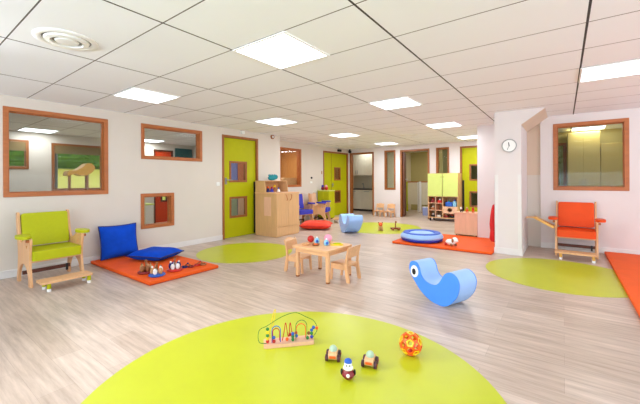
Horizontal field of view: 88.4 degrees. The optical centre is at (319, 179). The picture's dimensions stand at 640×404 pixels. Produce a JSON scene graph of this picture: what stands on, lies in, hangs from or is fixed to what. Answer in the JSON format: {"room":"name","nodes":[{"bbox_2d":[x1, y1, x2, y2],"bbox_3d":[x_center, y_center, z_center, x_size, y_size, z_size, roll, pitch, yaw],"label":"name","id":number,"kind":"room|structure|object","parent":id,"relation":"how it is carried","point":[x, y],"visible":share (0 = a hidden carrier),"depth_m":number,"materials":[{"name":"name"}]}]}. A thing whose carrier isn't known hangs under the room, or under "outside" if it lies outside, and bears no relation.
{"room":"children's room","nodes":[
{"label":"children's room","id":0,"kind":"room"},
{"bbox_2d":[63,163,94,189],"bbox_3d":[-4.948,0.014,6.763,0.280,0.724,0.474,0,0,36],"label":"wooden stool","id":1,"kind":"object","parent":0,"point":[85,169],"visible":0.91,"depth_m":6.73,"materials":[{"name":"yellow wood"}]},
{"bbox_2d":[9,130,192,222],"bbox_3d":[-6.248,0.098,7.628,0.120,2.330,7.230,0,0,36],"label":"wall","id":2,"kind":"structure","parent":0,"point":[38,177],"depth_m":7.45,"materials":[{"name":"paint"}]},
{"bbox_2d":[9,139,28,168],"bbox_3d":[-6.737,-0.555,6.955,0.160,0.640,0.870,0,0,36],"label":"window","id":3,"kind":"structure","parent":2,"relation":"in","point":[14,144],"depth_m":7.17,"materials":[{"name":"brown wood"}]},
{"bbox_2d":[9,141,25,150],"bbox_3d":[-6.682,-0.728,6.913,0.020,0.185,0.750,0,0,36],"label":"roller blind","id":4,"kind":"object","parent":3,"relation":"attached to","point":[13,145],"depth_m":7.10,"materials":[{"name":"fabric"}]},
{"bbox_2d":[51,143,100,190],"bbox_3d":[-5.918,-0.299,8.060,0.160,1.120,1.080,0,0,36],"label":"window","id":5,"kind":"structure","parent":2,"relation":"in","point":[58,148],"depth_m":7.88,"materials":[{"name":"brown wood"}]},
{"bbox_2d":[55,145,100,155],"bbox_3d":[-5.864,-0.712,8.018,0.020,0.185,0.960,0,0,36],"label":"roller blind","id":6,"kind":"object","parent":5,"relation":"attached to","point":[59,149],"depth_m":8.00,"materials":[{"name":"fabric"}]},
{"bbox_2d":[154,149,172,222],"bbox_3d":[-4.667,0.184,9.761,0.144,2.140,0.580,0,0,36],"label":"door","id":7,"kind":"structure","parent":2,"relation":"in","point":[160,206],"depth_m":9.68,"materials":[{"name":"orange paint"}]},
{"bbox_2d":[175,148,191,157],"bbox_3d":[-4.233,-0.583,10.221,0.040,0.770,0.560,0,0,36],"label":"notice board","id":8,"kind":"object","parent":2,"relation":"attached to","point":[186,153],"visible":0.44,"depth_m":10.19,"materials":[{"name":"fabric"}]},
{"bbox_2d":[0,94,279,270],"bbox_3d":[-3.818,0.085,4.523,0.120,2.330,9.330,0,0,36],"label":"wall","id":9,"kind":"structure","parent":0,"point":[197,197],"depth_m":5.45,"materials":[{"name":"paint"}]},
{"bbox_2d":[3,106,107,196],"bbox_3d":[-3.704,-0.361,4.677,0.144,1.160,1.195,0,0,36],"label":"window","id":10,"kind":"structure","parent":9,"relation":"in","point":[6,109],"depth_m":4.57,"materials":[{"name":"brown wood"}]},
{"bbox_2d":[0,235,222,278],"bbox_3d":[-4.249,1.202,3.822,0.013,0.099,7.483,0,0,36],"label":"baseboard","id":11,"kind":"structure","parent":9,"relation":"attached to","point":[87,260],"depth_m":4.91,"materials":[{"name":"wood"}]},
{"bbox_2d":[141,193,173,228],"bbox_3d":[-2.879,0.528,5.786,0.144,0.595,0.585,0,0,36],"label":"window","id":12,"kind":"structure","parent":9,"relation":"in","point":[170,196],"depth_m":5.82,"materials":[{"name":"brown wood"}]},
{"bbox_2d":[141,123,201,161],"bbox_3d":[-2.708,-0.656,6.026,0.144,0.600,1.160,0,0,36],"label":"window","id":13,"kind":"structure","parent":9,"relation":"in","point":[198,158],"depth_m":5.97,"materials":[{"name":"brown wood"}]},
{"bbox_2d":[222,134,257,239],"bbox_3d":[-1.772,0.144,7.264,0.168,2.190,1.000,0,0,36],"label":"door","id":14,"kind":"structure","parent":9,"relation":"in","point":[235,149],"depth_m":7.23,"materials":[{"name":"laminate"}]},
{"bbox_2d":[144,197,148,223],"bbox_3d":[-5.060,0.817,6.857,0.700,0.880,2.600,0,0,36],"label":"countertop","id":15,"kind":"structure","parent":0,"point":[144,197],"depth_m":7.67,"materials":[{"name":"beige laminate"}]},
{"bbox_2d":[281,150,338,201],"bbox_3d":[-0.884,0.070,11.011,1.680,2.330,4.350,0,0,36],"label":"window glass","id":16,"kind":"structure","parent":0,"point":[288,158],"depth_m":11.47,"materials":[{"name":"glass"}]},
{"bbox_2d":[281,178,296,184],"bbox_3d":[-0.993,0.135,9.879,0.350,0.400,0.740,0,0,36],"label":"headboard","id":17,"kind":"object","parent":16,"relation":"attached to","point":[290,181],"visible":0.27,"depth_m":9.75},
{"bbox_2d":[280,141,348,217],"bbox_3d":[-0.220,0.066,10.395,0.120,2.330,4.390,0,0,36],"label":"wall","id":18,"kind":"structure","parent":0,"point":[311,155],"depth_m":10.20,"materials":[{"name":"paint"}]},
{"bbox_2d":[280,147,301,186],"bbox_3d":[-0.892,-0.355,9.485,0.144,1.120,0.950,0,0,36],"label":"window","id":19,"kind":"structure","parent":18,"relation":"in","point":[299,178],"depth_m":9.79,"materials":[{"name":"brown wood"}]},
{"bbox_2d":[323,151,347,214],"bbox_3d":[0.523,0.132,11.375,0.168,2.190,1.530,0,0,36],"label":"door","id":20,"kind":"structure","parent":18,"relation":"in","point":[332,161],"depth_m":11.51,"materials":[{"name":"laminate"}]},
{"bbox_2d":[0,0,639,152],"bbox_3d":[0.921,-1.145,5.472,14.220,0.080,16.500,0,0,36],"label":"ceiling","id":21,"kind":"structure","parent":0,"point":[467,62],"depth_m":3.07,"materials":[{"name":"tile"}]},
{"bbox_2d":[16,127,57,133],"bbox_3d":[-6.065,-1.064,7.081,0.590,0.012,0.590,0,0,36],"label":"recessed light","id":22,"kind":"object","parent":21,"relation":"in","point":[23,128],"visible":0.96,"depth_m":7.06,"materials":[{"name":"white plastic"}]},
{"bbox_2d":[20,128,55,132],"bbox_3d":[-6.065,-1.065,7.081,0.554,0.006,0.554,0,0,36],"label":"diffuser","id":23,"kind":"object","parent":22,"relation":"attached to","point":[22,129],"depth_m":7.06,"materials":[{"name":"plastic"}]},
{"bbox_2d":[32,28,98,50],"bbox_3d":[-1.968,-1.077,2.559,0.410,0.027,0.410,0,0,36],"label":"ceiling vent","id":24,"kind":"object","parent":21,"relation":"in","point":[60,38],"visible":1,"depth_m":2.52,"materials":[{"name":"white plastic"}]},
{"bbox_2d":[112,87,180,103],"bbox_3d":[-2.239,-1.084,4.250,0.590,0.012,0.590,0,0,36],"label":"recessed light","id":25,"kind":"object","parent":21,"relation":"in","point":[135,93],"visible":1,"depth_m":4.22,"materials":[{"name":"white plastic"}]},
{"bbox_2d":[145,139,163,142],"bbox_3d":[-4.646,-1.072,8.998,0.590,0.012,0.590,0,0,36],"label":"recessed light","id":26,"kind":"object","parent":21,"relation":"in","point":[146,140],"visible":0.59,"depth_m":8.95,"materials":[{"name":"white plastic"}]},
{"bbox_2d":[145,139,161,141],"bbox_3d":[-4.646,-1.073,8.998,0.554,0.006,0.554,0,0,36],"label":"diffuser","id":27,"kind":"object","parent":26,"relation":"attached to","point":[146,140],"depth_m":8.92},
{"bbox_2d":[254,117,297,125],"bbox_3d":[-0.820,-1.092,6.167,0.590,0.012,0.590,0,0,36],"label":"recessed light","id":28,"kind":"object","parent":21,"relation":"in","point":[276,121],"visible":0.98,"depth_m":6.13,"materials":[{"name":"white plastic"}]},
{"bbox_2d":[232,31,329,69],"bbox_3d":[-0.326,-1.094,2.834,0.590,0.012,0.590,0,0,36],"label":"recessed light","id":29,"kind":"object","parent":21,"relation":"in","point":[281,50],"visible":1,"depth_m":2.80,"materials":[{"name":"white plastic"}]},
{"bbox_2d":[329,133,360,137],"bbox_3d":[0.599,-1.099,8.084,0.590,0.012,0.590,0,0,36],"label":"recessed light","id":30,"kind":"object","parent":21,"relation":"in","point":[341,135],"visible":1,"depth_m":8.10,"materials":[{"name":"white plastic"}]},
{"bbox_2d":[373,142,398,144],"bbox_3d":[2.017,-1.107,10.002,0.590,0.012,0.590,0,0,36],"label":"recessed light","id":31,"kind":"object","parent":21,"relation":"in","point":[383,143],"visible":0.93,"depth_m":9.96,"materials":[{"name":"white plastic"}]},
{"bbox_2d":[368,96,422,109],"bbox_3d":[1.093,-1.102,4.751,0.590,0.012,0.590,0,0,36],"label":"recessed light","id":32,"kind":"object","parent":21,"relation":"in","point":[401,102],"visible":1,"depth_m":4.73,"materials":[{"name":"white plastic"}]},
{"bbox_2d":[425,122,462,128],"bbox_3d":[2.512,-1.109,6.669,0.590,0.012,0.590,0,0,36],"label":"recessed light","id":33,"kind":"object","parent":21,"relation":"in","point":[446,124],"visible":1,"depth_m":6.68,"materials":[{"name":"white plastic"}]},
{"bbox_2d":[456,135,476,138],"bbox_3d":[3.930,-1.117,8.586,0.590,0.012,0.590,0,0,36],"label":"recessed light","id":34,"kind":"object","parent":21,"relation":"in","point":[473,136],"visible":0.65,"depth_m":8.62,"materials":[{"name":"white plastic"}]},
{"bbox_2d":[458,136,476,138],"bbox_3d":[3.930,-1.118,8.586,0.554,0.006,0.554,0,0,36],"label":"diffuser","id":35,"kind":"object","parent":34,"relation":"attached to","point":[461,137],"depth_m":8.62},
{"bbox_2d":[571,125,606,130],"bbox_3d":[5.843,-1.127,7.170,0.590,0.012,0.590,0,0,36],"label":"recessed light","id":36,"kind":"object","parent":21,"relation":"in","point":[600,126],"visible":0.96,"depth_m":7.18,"materials":[{"name":"white plastic"}]},
{"bbox_2d":[578,59,639,82],"bbox_3d":[3.006,-1.112,3.336,0.590,0.012,0.590,0,0,36],"label":"recessed light","id":37,"kind":"object","parent":21,"relation":"in","point":[630,67],"visible":1,"depth_m":3.35,"materials":[{"name":"white plastic"}]},
{"bbox_2d":[0,210,639,403],"bbox_3d":[0.933,1.254,5.472,14.220,0.062,16.500,0,0,36],"label":"floor","id":38,"kind":"structure","parent":0,"point":[533,345],"depth_m":2.68,"materials":[{"name":"laminate"}]},
{"bbox_2d":[15,209,92,291],"bbox_3d":[-3.263,0.833,4.066,0.911,0.865,0.730,0,0,35],"label":"chair","id":39,"kind":"object","parent":38,"relation":"on","point":[38,228],"visible":0.98,"depth_m":4.14,"materials":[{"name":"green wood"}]},
{"bbox_2d":[20,211,68,245],"bbox_3d":[-3.565,0.622,4.274,0.130,0.414,0.476,0,0,34],"label":"cushion","id":40,"kind":"object","parent":39,"relation":"on","point":[45,228],"depth_m":4.26,"materials":[{"name":"fabric"}]},
{"bbox_2d":[32,242,80,260],"bbox_3d":[-3.378,0.893,4.146,0.470,0.110,0.486,0,0,34],"label":"seat cushion","id":41,"kind":"object","parent":39,"relation":"on","point":[46,252],"depth_m":4.06,"materials":[{"name":"fabric"}]},
{"bbox_2d":[145,203,153,223],"bbox_3d":[-4.776,0.938,8.501,0.540,0.635,0.720,0,0,36],"label":"base cabinet","id":42,"kind":"object","parent":38,"relation":"on","point":[148,206],"visible":0.2,"depth_m":8.55,"materials":[{"name":"plastic"}]},
{"bbox_2d":[91,255,217,285],"bbox_3d":[-2.416,1.220,4.753,1.770,0.045,0.960,0,0,36],"label":"play mat","id":43,"kind":"object","parent":38,"relation":"on","point":[128,267],"visible":0.77,"depth_m":4.51,"materials":[{"name":"fabric"}]},
{"bbox_2d":[98,223,137,260],"bbox_3d":[-3.118,0.944,5.110,0.204,0.504,0.552,0,0,36],"label":"cushion","id":44,"kind":"object","parent":43,"relation":"on","point":[118,240],"visible":0.95,"depth_m":5.03,"materials":[{"name":"blue fabric"}]},
{"bbox_2d":[137,260,151,274],"bbox_3d":[-2.244,1.111,4.240,0.196,0.171,0.196,0,0,36],"label":"toy","id":45,"kind":"object","parent":43,"relation":"on","point":[145,270],"visible":0.94,"depth_m":4.19,"materials":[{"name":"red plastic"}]},
{"bbox_2d":[125,246,183,260],"bbox_3d":[-2.513,1.123,5.036,0.612,0.158,0.534,0,0,15],"label":"cushion","id":46,"kind":"object","parent":43,"relation":"on","point":[154,253],"visible":1,"depth_m":4.86,"materials":[{"name":"blue fabric"}]},
{"bbox_2d":[148,262,165,277],"bbox_3d":[-2.039,1.110,4.113,0.196,0.171,0.196,0,0,14],"label":"toy","id":47,"kind":"object","parent":43,"relation":"on","point":[154,272],"visible":1,"depth_m":4.07,"materials":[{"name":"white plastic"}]},
{"bbox_2d":[167,258,182,271],"bbox_3d":[-1.916,1.110,4.346,0.196,0.171,0.196,0,0,25],"label":"toy","id":48,"kind":"object","parent":43,"relation":"on","point":[173,267],"visible":1,"depth_m":4.31,"materials":[{"name":"red paint"}]},
{"bbox_2d":[231,163,237,215],"bbox_3d":[-2.331,0.292,9.028,0.550,1.900,0.300,0,0,36],"label":"locker","id":49,"kind":"object","parent":38,"relation":"on","point":[234,166],"visible":0.05,"depth_m":8.81,"materials":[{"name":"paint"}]},
{"bbox_2d":[238,163,243,214],"bbox_3d":[-1.925,0.290,8.728,0.440,1.900,0.300,0,0,36],"label":"locker","id":50,"kind":"object","parent":38,"relation":"on","point":[240,166],"visible":0.03,"depth_m":8.66,"materials":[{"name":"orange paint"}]},
{"bbox_2d":[255,181,298,237],"bbox_3d":[-0.957,0.624,7.521,0.709,1.222,0.770,0,0,36],"label":"cabinet","id":51,"kind":"object","parent":38,"relation":"on","point":[276,213],"visible":0.97,"depth_m":7.30,"materials":[{"name":"brown wood"}]},
{"bbox_2d":[268,174,277,180],"bbox_3d":[-1.100,-0.061,7.686,0.270,0.150,0.120,0,0,-44],"label":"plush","id":52,"kind":"object","parent":51,"relation":"on","point":[271,177],"visible":1,"depth_m":7.64},
{"bbox_2d":[255,191,298,193],"bbox_3d":[-0.974,0.288,7.533,0.670,0.025,0.770,0,0,36],"label":"countertop","id":53,"kind":"structure","parent":51,"relation":"on","point":[281,192],"depth_m":7.26,"materials":[{"name":"brown wood"}]},
{"bbox_2d":[258,309,317,348],"bbox_3d":[-0.235,1.102,2.474,0.457,0.254,0.102,0,0,-10],"label":"bead maze","id":54,"kind":"object","parent":38,"relation":"on","point":[273,342],"visible":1,"depth_m":2.45,"materials":[{"name":"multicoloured wood"}]},
{"bbox_2d":[284,237,311,273],"bbox_3d":[-0.307,1.020,4.505,0.322,0.446,0.276,0,0,28],"label":"chair","id":55,"kind":"object","parent":38,"relation":"on","point":[289,241],"visible":0.8,"depth_m":4.45,"materials":[{"name":"brown wood"}]},
{"bbox_2d":[299,193,314,225],"bbox_3d":[-0.547,0.819,9.146,0.730,0.865,0.553,0,0,-44],"label":"chair","id":56,"kind":"object","parent":38,"relation":"on","point":[306,210],"visible":0.55,"depth_m":9.22,"materials":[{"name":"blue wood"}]},
{"bbox_2d":[299,194,303,208],"bbox_3d":[-0.677,0.607,9.281,0.476,0.414,0.130,0,0,-44],"label":"cushion","id":57,"kind":"object","parent":56,"relation":"on","point":[301,203],"depth_m":9.38,"materials":[{"name":"fabric"}]},
{"bbox_2d":[299,209,312,214],"bbox_3d":[-0.520,0.878,9.118,0.486,0.110,0.470,0,0,-44],"label":"seat cushion","id":58,"kind":"object","parent":56,"relation":"on","point":[301,211],"depth_m":8.97,"materials":[{"name":"fabric"}]},
{"bbox_2d":[300,220,332,228],"bbox_3d":[-0.092,1.125,8.307,0.791,0.200,0.634,0,0,7],"label":"cushion","id":59,"kind":"object","parent":38,"relation":"on","point":[309,224],"visible":1,"depth_m":8.06,"materials":[{"name":"red fabric"}]},
{"bbox_2d":[292,240,351,283],"bbox_3d":[0.031,1.030,4.212,0.580,0.400,0.553,0,0,40],"label":"table","id":60,"kind":"object","parent":38,"relation":"on","point":[321,250],"visible":0.88,"depth_m":4.10,"materials":[{"name":"brown wood"}]},
{"bbox_2d":[324,234,331,241],"bbox_3d":[0.108,0.775,4.377,0.108,0.108,0.108,0,0,36],"label":"ball","id":61,"kind":"object","parent":60,"relation":"on","point":[328,236],"visible":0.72,"depth_m":4.34,"materials":[{"name":"pink plastic"}]},
{"bbox_2d":[330,242,342,245],"bbox_3d":[0.213,0.814,4.199,0.160,0.030,0.090,0,0,-4],"label":"puzzle","id":62,"kind":"object","parent":60,"relation":"on","point":[337,243],"visible":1,"depth_m":4.16,"materials":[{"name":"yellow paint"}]},
{"bbox_2d":[308,193,338,222],"bbox_3d":[0.167,0.815,9.730,0.911,0.865,0.730,0,0,15],"label":"chair","id":63,"kind":"object","parent":38,"relation":"on","point":[322,209],"visible":0.82,"depth_m":9.54,"materials":[{"name":"brown wood"}]},
{"bbox_2d":[317,190,334,218],"bbox_3d":[0.190,0.776,10.456,0.470,0.905,0.348,0,0,36],"label":"base cabinet","id":64,"kind":"object","parent":38,"relation":"on","point":[323,195],"visible":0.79,"depth_m":10.34,"materials":[{"name":"laminate"}]},
{"bbox_2d":[325,345,340,361],"bbox_3d":[0.090,1.181,2.256,0.106,0.092,0.114,0,0,9],"label":"toy car","id":65,"kind":"object","parent":38,"relation":"on","point":[333,353],"visible":1,"depth_m":2.22,"materials":[{"name":"brown wood"}]},
{"bbox_2d":[330,244,360,283],"bbox_3d":[0.324,1.016,4.086,0.322,0.446,0.276,0,0,39],"label":"chair","id":66,"kind":"object","parent":38,"relation":"on","point":[341,264],"visible":0.99,"depth_m":4.04,"materials":[{"name":"brown wood"}]},
{"bbox_2d":[340,358,355,379],"bbox_3d":[0.174,1.166,2.034,0.080,0.122,0.080,0,0,-40],"label":"toy","id":67,"kind":"object","parent":38,"relation":"on","point":[347,372],"visible":1,"depth_m":2.01,"materials":[{"name":"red plastic"}]},
{"bbox_2d":[339,214,362,232],"bbox_3d":[0.711,1.007,7.657,0.329,0.438,0.727,0,0,-15],"label":"whale rocker","id":68,"kind":"object","parent":38,"relation":"on","point":[348,222],"visible":1,"depth_m":7.43,"materials":[{"name":"plastic"}]},
{"bbox_2d":[353,188,371,211],"bbox_3d":[1.995,0.782,13.030,1.840,0.875,0.663,0,0,36],"label":"base cabinet","id":69,"kind":"object","parent":38,"relation":"on","point":[362,198],"visible":0.31,"depth_m":12.92,"materials":[{"name":"beige laminate"}]},
{"bbox_2d":[361,350,378,368],"bbox_3d":[0.331,1.180,2.178,0.106,0.092,0.114,0,0,19],"label":"toy car","id":70,"kind":"object","parent":38,"relation":"on","point":[369,359],"visible":1,"depth_m":2.15,"materials":[{"name":"brown wood"}]},
{"bbox_2d":[373,203,383,216],"bbox_3d":[1.978,1.008,11.056,0.276,0.446,0.322,0,0,36],"label":"chair","id":71,"kind":"object","parent":38,"relation":"on","point":[379,205],"visible":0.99,"depth_m":11.08,"materials":[{"name":"brown wood"}]},
{"bbox_2d":[384,204,394,217],"bbox_3d":[2.293,1.006,10.823,0.276,0.446,0.322,0,0,39],"label":"chair","id":72,"kind":"object","parent":38,"relation":"on","point":[388,205],"visible":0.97,"depth_m":10.84,"materials":[{"name":"brown wood"}]},
{"bbox_2d":[399,331,421,355],"bbox_3d":[0.634,1.145,2.303,0.157,0.153,0.156,0,0,26],"label":"ball","id":73,"kind":"object","parent":38,"relation":"on","point":[411,351],"visible":1,"depth_m":2.27,"materials":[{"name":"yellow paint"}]},
{"bbox_2d":[406,181,427,212],"bbox_3d":[3.644,0.631,12.234,0.940,1.160,0.060,0,0,36],"label":"partition","id":74,"kind":"structure","parent":38,"relation":"on","point":[412,187],"depth_m":12.23,"materials":[{"name":"beige paint"}]},
{"bbox_2d":[422,207,427,215],"bbox_3d":[3.659,1.068,11.292,0.250,0.285,0.216,0,0,36],"label":"waste bin","id":75,"kind":"object","parent":38,"relation":"on","point":[424,209],"visible":0.54,"depth_m":11.21,"materials":[{"name":"white plastic"}]},
{"bbox_2d":[409,258,476,305],"bbox_3d":[1.236,1.041,3.355,0.288,0.365,0.606,0,0,-32],"label":"whale rocker","id":76,"kind":"object","parent":38,"relation":"on","point":[457,286],"visible":1,"depth_m":3.20,"materials":[{"name":"blue plastic"}]},
{"bbox_2d":[392,234,494,254],"bbox_3d":[2.502,1.194,6.395,1.725,0.045,1.410,0,0,36],"label":"play mat","id":77,"kind":"object","parent":38,"relation":"on","point":[479,245],"visible":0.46,"depth_m":5.99,"materials":[{"name":"fabric"}]},
{"bbox_2d":[401,229,442,243],"bbox_3d":[1.984,1.090,6.423,0.799,0.170,0.799,0,0,36],"label":"nest","id":78,"kind":"object","parent":77,"relation":"on","point":[424,236],"visible":1,"depth_m":6.15,"materials":[{"name":"plastic"}]},
{"bbox_2d":[410,231,433,233],"bbox_3d":[1.984,1.065,6.423,0.493,0.108,0.493,0,0,36],"label":"cushion","id":79,"kind":"object","parent":78,"relation":"on","point":[418,232],"depth_m":6.36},
{"bbox_2d":[444,237,457,245],"bbox_3d":[2.350,1.091,5.856,0.134,0.163,0.276,0,0,-23],"label":"plush dog","id":80,"kind":"object","parent":77,"relation":"on","point":[454,240],"visible":1,"depth_m":5.81},
{"bbox_2d":[428,173,461,219],"bbox_3d":[3.694,0.505,9.763,0.860,1.409,0.452,0,0,36],"label":"cabinet","id":81,"kind":"object","parent":38,"relation":"on","point":[446,187],"visible":0.77,"depth_m":9.64,"materials":[{"name":"green wood"}]},
{"bbox_2d":[429,202,456,213],"bbox_3d":[3.701,0.822,9.770,0.816,0.298,0.405,0,0,36],"label":"shelf","id":82,"kind":"object","parent":81,"relation":"attached to","point":[440,208],"depth_m":9.79,"materials":[{"name":"beige wood"}]},
{"bbox_2d":[445,200,452,206],"bbox_3d":[3.768,0.683,9.592,0.200,0.178,0.140,0,0,36],"label":"toy truck","id":83,"kind":"object","parent":81,"relation":"in","point":[447,204],"visible":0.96,"depth_m":9.54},
{"bbox_2d":[454,211,477,236],"bbox_3d":[3.227,0.957,7.195,0.480,0.512,0.360,0,0,36],"label":"chest","id":84,"kind":"object","parent":38,"relation":"on","point":[465,223],"visible":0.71,"depth_m":7.06,"materials":[{"name":"pink wood"}]},
{"bbox_2d":[526,201,605,262],"bbox_3d":[3.958,0.795,5.339,1.040,0.865,0.891,0,0,37],"label":"chair","id":85,"kind":"object","parent":38,"relation":"on","point":[574,215],"visible":1,"depth_m":5.39,"materials":[{"name":"fabric"}]},
{"bbox_2d":[526,216,554,228],"bbox_3d":[3.704,0.704,5.527,0.411,0.185,0.227,0,0,36],"label":"armrest","id":86,"kind":"object","parent":85,"relation":"on","point":[535,217],"depth_m":5.43,"materials":[{"name":"brown wood"}]},
{"bbox_2d":[558,202,593,227],"bbox_3d":[4.296,0.581,5.526,0.476,0.414,0.130,0,0,37],"label":"cushion","id":87,"kind":"object","parent":85,"relation":"on","point":[571,214],"depth_m":5.50,"materials":[{"name":"fabric"}]},
{"bbox_2d":[557,226,595,238],"bbox_3d":[4.160,0.853,5.347,0.486,0.110,0.470,0,0,38],"label":"seat cushion","id":88,"kind":"object","parent":85,"relation":"on","point":[571,232],"depth_m":5.21,"materials":[{"name":"fabric"}]},
{"bbox_2d":[567,131,599,185],"bbox_3d":[5.863,0.074,7.326,0.550,2.250,0.487,0,0,36],"label":"tall cabinet","id":89,"kind":"object","parent":38,"relation":"on","point":[583,147],"visible":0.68,"depth_m":7.14,"materials":[{"name":"laminate"}]},
{"bbox_2d":[600,142,622,185],"bbox_3d":[6.468,0.206,6.941,0.860,1.980,0.487,0,0,36],"label":"tall cabinet","id":90,"kind":"object","parent":38,"relation":"on","point":[611,154],"visible":0.12,"depth_m":6.92,"materials":[{"name":"laminate"}]},
{"bbox_2d":[604,251,639,316],"bbox_3d":[3.847,1.187,2.980,1.570,0.045,4.760,0,0,36],"label":"play mat","id":91,"kind":"object","parent":38,"relation":"on","point":[625,266],"visible":1,"depth_m":4.15,"materials":[{"name":"orange plastic"}]},
{"bbox_2d":[349,141,476,219],"bbox_3d":[3.060,0.049,10.624,4.880,2.330,0.120,0,0,36],"label":"wall","id":92,"kind":"structure","parent":0,"point":[383,196],"depth_m":10.93,"materials":[{"name":"paint"}]},
{"bbox_2d":[350,152,373,214],"bbox_3d":[1.520,0.122,11.761,0.970,2.200,0.144,0,0,36],"label":"door","id":93,"kind":"structure","parent":92,"relation":"in","point":[372,153],"depth_m":11.96,"materials":[{"name":"brown wood"}]},
{"bbox_2d":[375,212,399,216],"bbox_3d":[2.263,1.168,11.136,0.950,0.099,0.013,0,0,36],"label":"baseboard","id":94,"kind":"structure","parent":92,"relation":"attached to","point":[392,214],"depth_m":11.07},
{"bbox_2d":[384,150,395,189],"bbox_3d":[2.389,-0.335,11.116,0.400,1.325,0.144,0,0,36],"label":"window","id":95,"kind":"structure","parent":92,"relation":"in","point":[387,151],"depth_m":11.15,"materials":[{"name":"brown wood"}]},
{"bbox_2d":[400,148,429,218],"bbox_3d":[3.208,0.113,10.915,1.109,2.200,0.791,0,0,36],"label":"door","id":96,"kind":"structure","parent":92,"relation":"in","point":[403,179],"depth_m":10.83,"materials":[{"name":"brown wood"}]},
{"bbox_2d":[436,147,448,172],"bbox_3d":[3.776,-0.342,10.090,0.390,1.305,0.144,0,0,36],"label":"window","id":97,"kind":"structure","parent":92,"relation":"in","point":[441,148],"depth_m":10.12,"materials":[{"name":"brown wood"}]},
{"bbox_2d":[460,145,477,211],"bbox_3d":[4.578,0.106,9.498,0.980,2.200,0.144,0,0,36],"label":"door","id":98,"kind":"structure","parent":92,"relation":"in","point":[468,154],"depth_m":9.63,"materials":[{"name":"laminate"}]},
{"bbox_2d":[353,149,477,209],"bbox_3d":[3.410,0.047,12.106,6.080,2.330,2.680,0,0,36],"label":"wall","id":99,"kind":"structure","parent":0,"point":[419,160],"depth_m":13.12,"materials":[{"name":"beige paint"}]},
{"bbox_2d":[353,154,371,175],"bbox_3d":[1.970,-0.595,13.006,1.600,0.830,0.723,0,0,36],"label":"upper cabinet","id":100,"kind":"object","parent":99,"relation":"attached to","point":[362,164],"visible":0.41,"depth_m":12.83,"materials":[{"name":"beige laminate"}]},
{"bbox_2d":[477,124,494,237],"bbox_3d":[4.353,0.042,7.832,0.520,2.330,3.070,0,0,36],"label":"wall","id":101,"kind":"structure","parent":0,"point":[485,133],"depth_m":6.67,"materials":[{"name":"paint"}]},
{"bbox_2d":[494,107,547,249],"bbox_3d":[3.581,0.046,5.801,0.704,2.330,1.334,0,0,36],"label":"pillar","id":102,"kind":"structure","parent":0,"point":[510,177],"depth_m":5.37,"materials":[{"name":"paint"}]},
{"bbox_2d":[489,205,494,241],"bbox_3d":[3.049,0.724,5.771,0.144,0.700,0.214,0,0,36],"label":"hanging bag","id":103,"kind":"object","parent":102,"relation":"hanging from","point":[492,215],"visible":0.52,"depth_m":5.71,"materials":[{"name":"red fabric"}]},
{"bbox_2d":[502,139,516,151],"bbox_3d":[3.066,-0.556,5.333,0.216,0.216,0.035,0,0,36],"label":"wall clock","id":104,"kind":"object","parent":102,"relation":"attached to","point":[509,145],"visible":1,"depth_m":5.32,"materials":[{"name":"white plastic"}]},
{"bbox_2d":[494,240,527,255],"bbox_3d":[3.371,1.162,5.775,0.404,0.099,1.052,0,0,36],"label":"baseboard","id":105,"kind":"structure","parent":102,"relation":"attached to","point":[517,252],"depth_m":5.37,"materials":[{"name":"wood"}]},
{"bbox_2d":[527,124,540,246],"bbox_3d":[4.013,0.044,6.129,0.240,2.330,0.292,0,0,36],"label":"wall niche","id":106,"kind":"object","parent":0,"point":[533,135],"visible":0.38,"depth_m":6.02,"materials":[{"name":"beige paint"}]},
{"bbox_2d":[540,108,639,250],"bbox_3d":[5.975,0.034,4.486,4.930,2.330,0.120,0,0,36],"label":"wall","id":107,"kind":"structure","parent":0,"point":[620,209],"depth_m":5.39,"materials":[{"name":"paint"}]},
{"bbox_2d":[541,242,639,254],"bbox_3d":[5.894,1.149,4.469,4.810,0.099,0.013,0,0,36],"label":"baseboard","id":108,"kind":"structure","parent":107,"relation":"attached to","point":[543,244],"depth_m":5.49,"materials":[{"name":"wood"}]},
{"bbox_2d":[553,118,629,190],"bbox_3d":[4.535,-0.404,5.547,0.985,1.160,0.144,0,0,36],"label":"window","id":109,"kind":"structure","parent":107,"relation":"in","point":[625,121],"depth_m":5.42,"materials":[{"name":"brown wood"}]},
{"bbox_2d":[558,128,622,185],"bbox_3d":[7.367,0.026,6.678,5.300,2.330,0.100,0,0,36],"label":"wall","id":110,"kind":"structure","parent":0,"point":[606,135],"depth_m":7.36,"materials":[{"name":"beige paint"}]},
{"bbox_2d":[558,143,566,185],"bbox_3d":[5.660,0.160,7.951,0.480,2.080,0.144,0,0,36],"label":"window","id":111,"kind":"structure","parent":110,"relation":"in","point":[559,144],"depth_m":7.77,"materials":[{"name":"brown wood"}]},
{"label":"outside","id":112,"kind":"structure","parent":0,"visible":0},
{"bbox_2d":[558,146,562,185],"bbox_3d":[7.171,-0.668,10.371,1.352,3.782,3.648,0,0,36],"label":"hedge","id":113,"kind":"object","parent":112,"point":[560,148],"visible":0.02,"depth_m":8.93,"materials":[{"name":"green plant"}]},
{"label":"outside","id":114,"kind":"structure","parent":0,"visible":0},
{"bbox_2d":[58,169,164,199],"bbox_3d":[-10.922,0.487,11.816,12.380,2.400,26.000,0,0,36],"label":"lawn","id":115,"kind":"structure","parent":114,"point":[94,177],"depth_m":12.57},
{"bbox_2d":[9,150,99,168],"bbox_3d":[-11.780,-1.190,12.670,1.387,1.764,8.157,0,0,36],"label":"hedge","id":116,"kind":"object","parent":115,"relation":"on","point":[16,158],"visible":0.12,"depth_m":13.54,"materials":[{"name":"green plant"}]},
{"bbox_2d":[55,153,57,187],"bbox_3d":[-7.937,-0.604,9.789,0.320,3.050,0.320,0,0,36],"label":"post","id":117,"kind":"object","parent":115,"relation":"on","point":[56,154],"visible":0.06,"depth_m":9.78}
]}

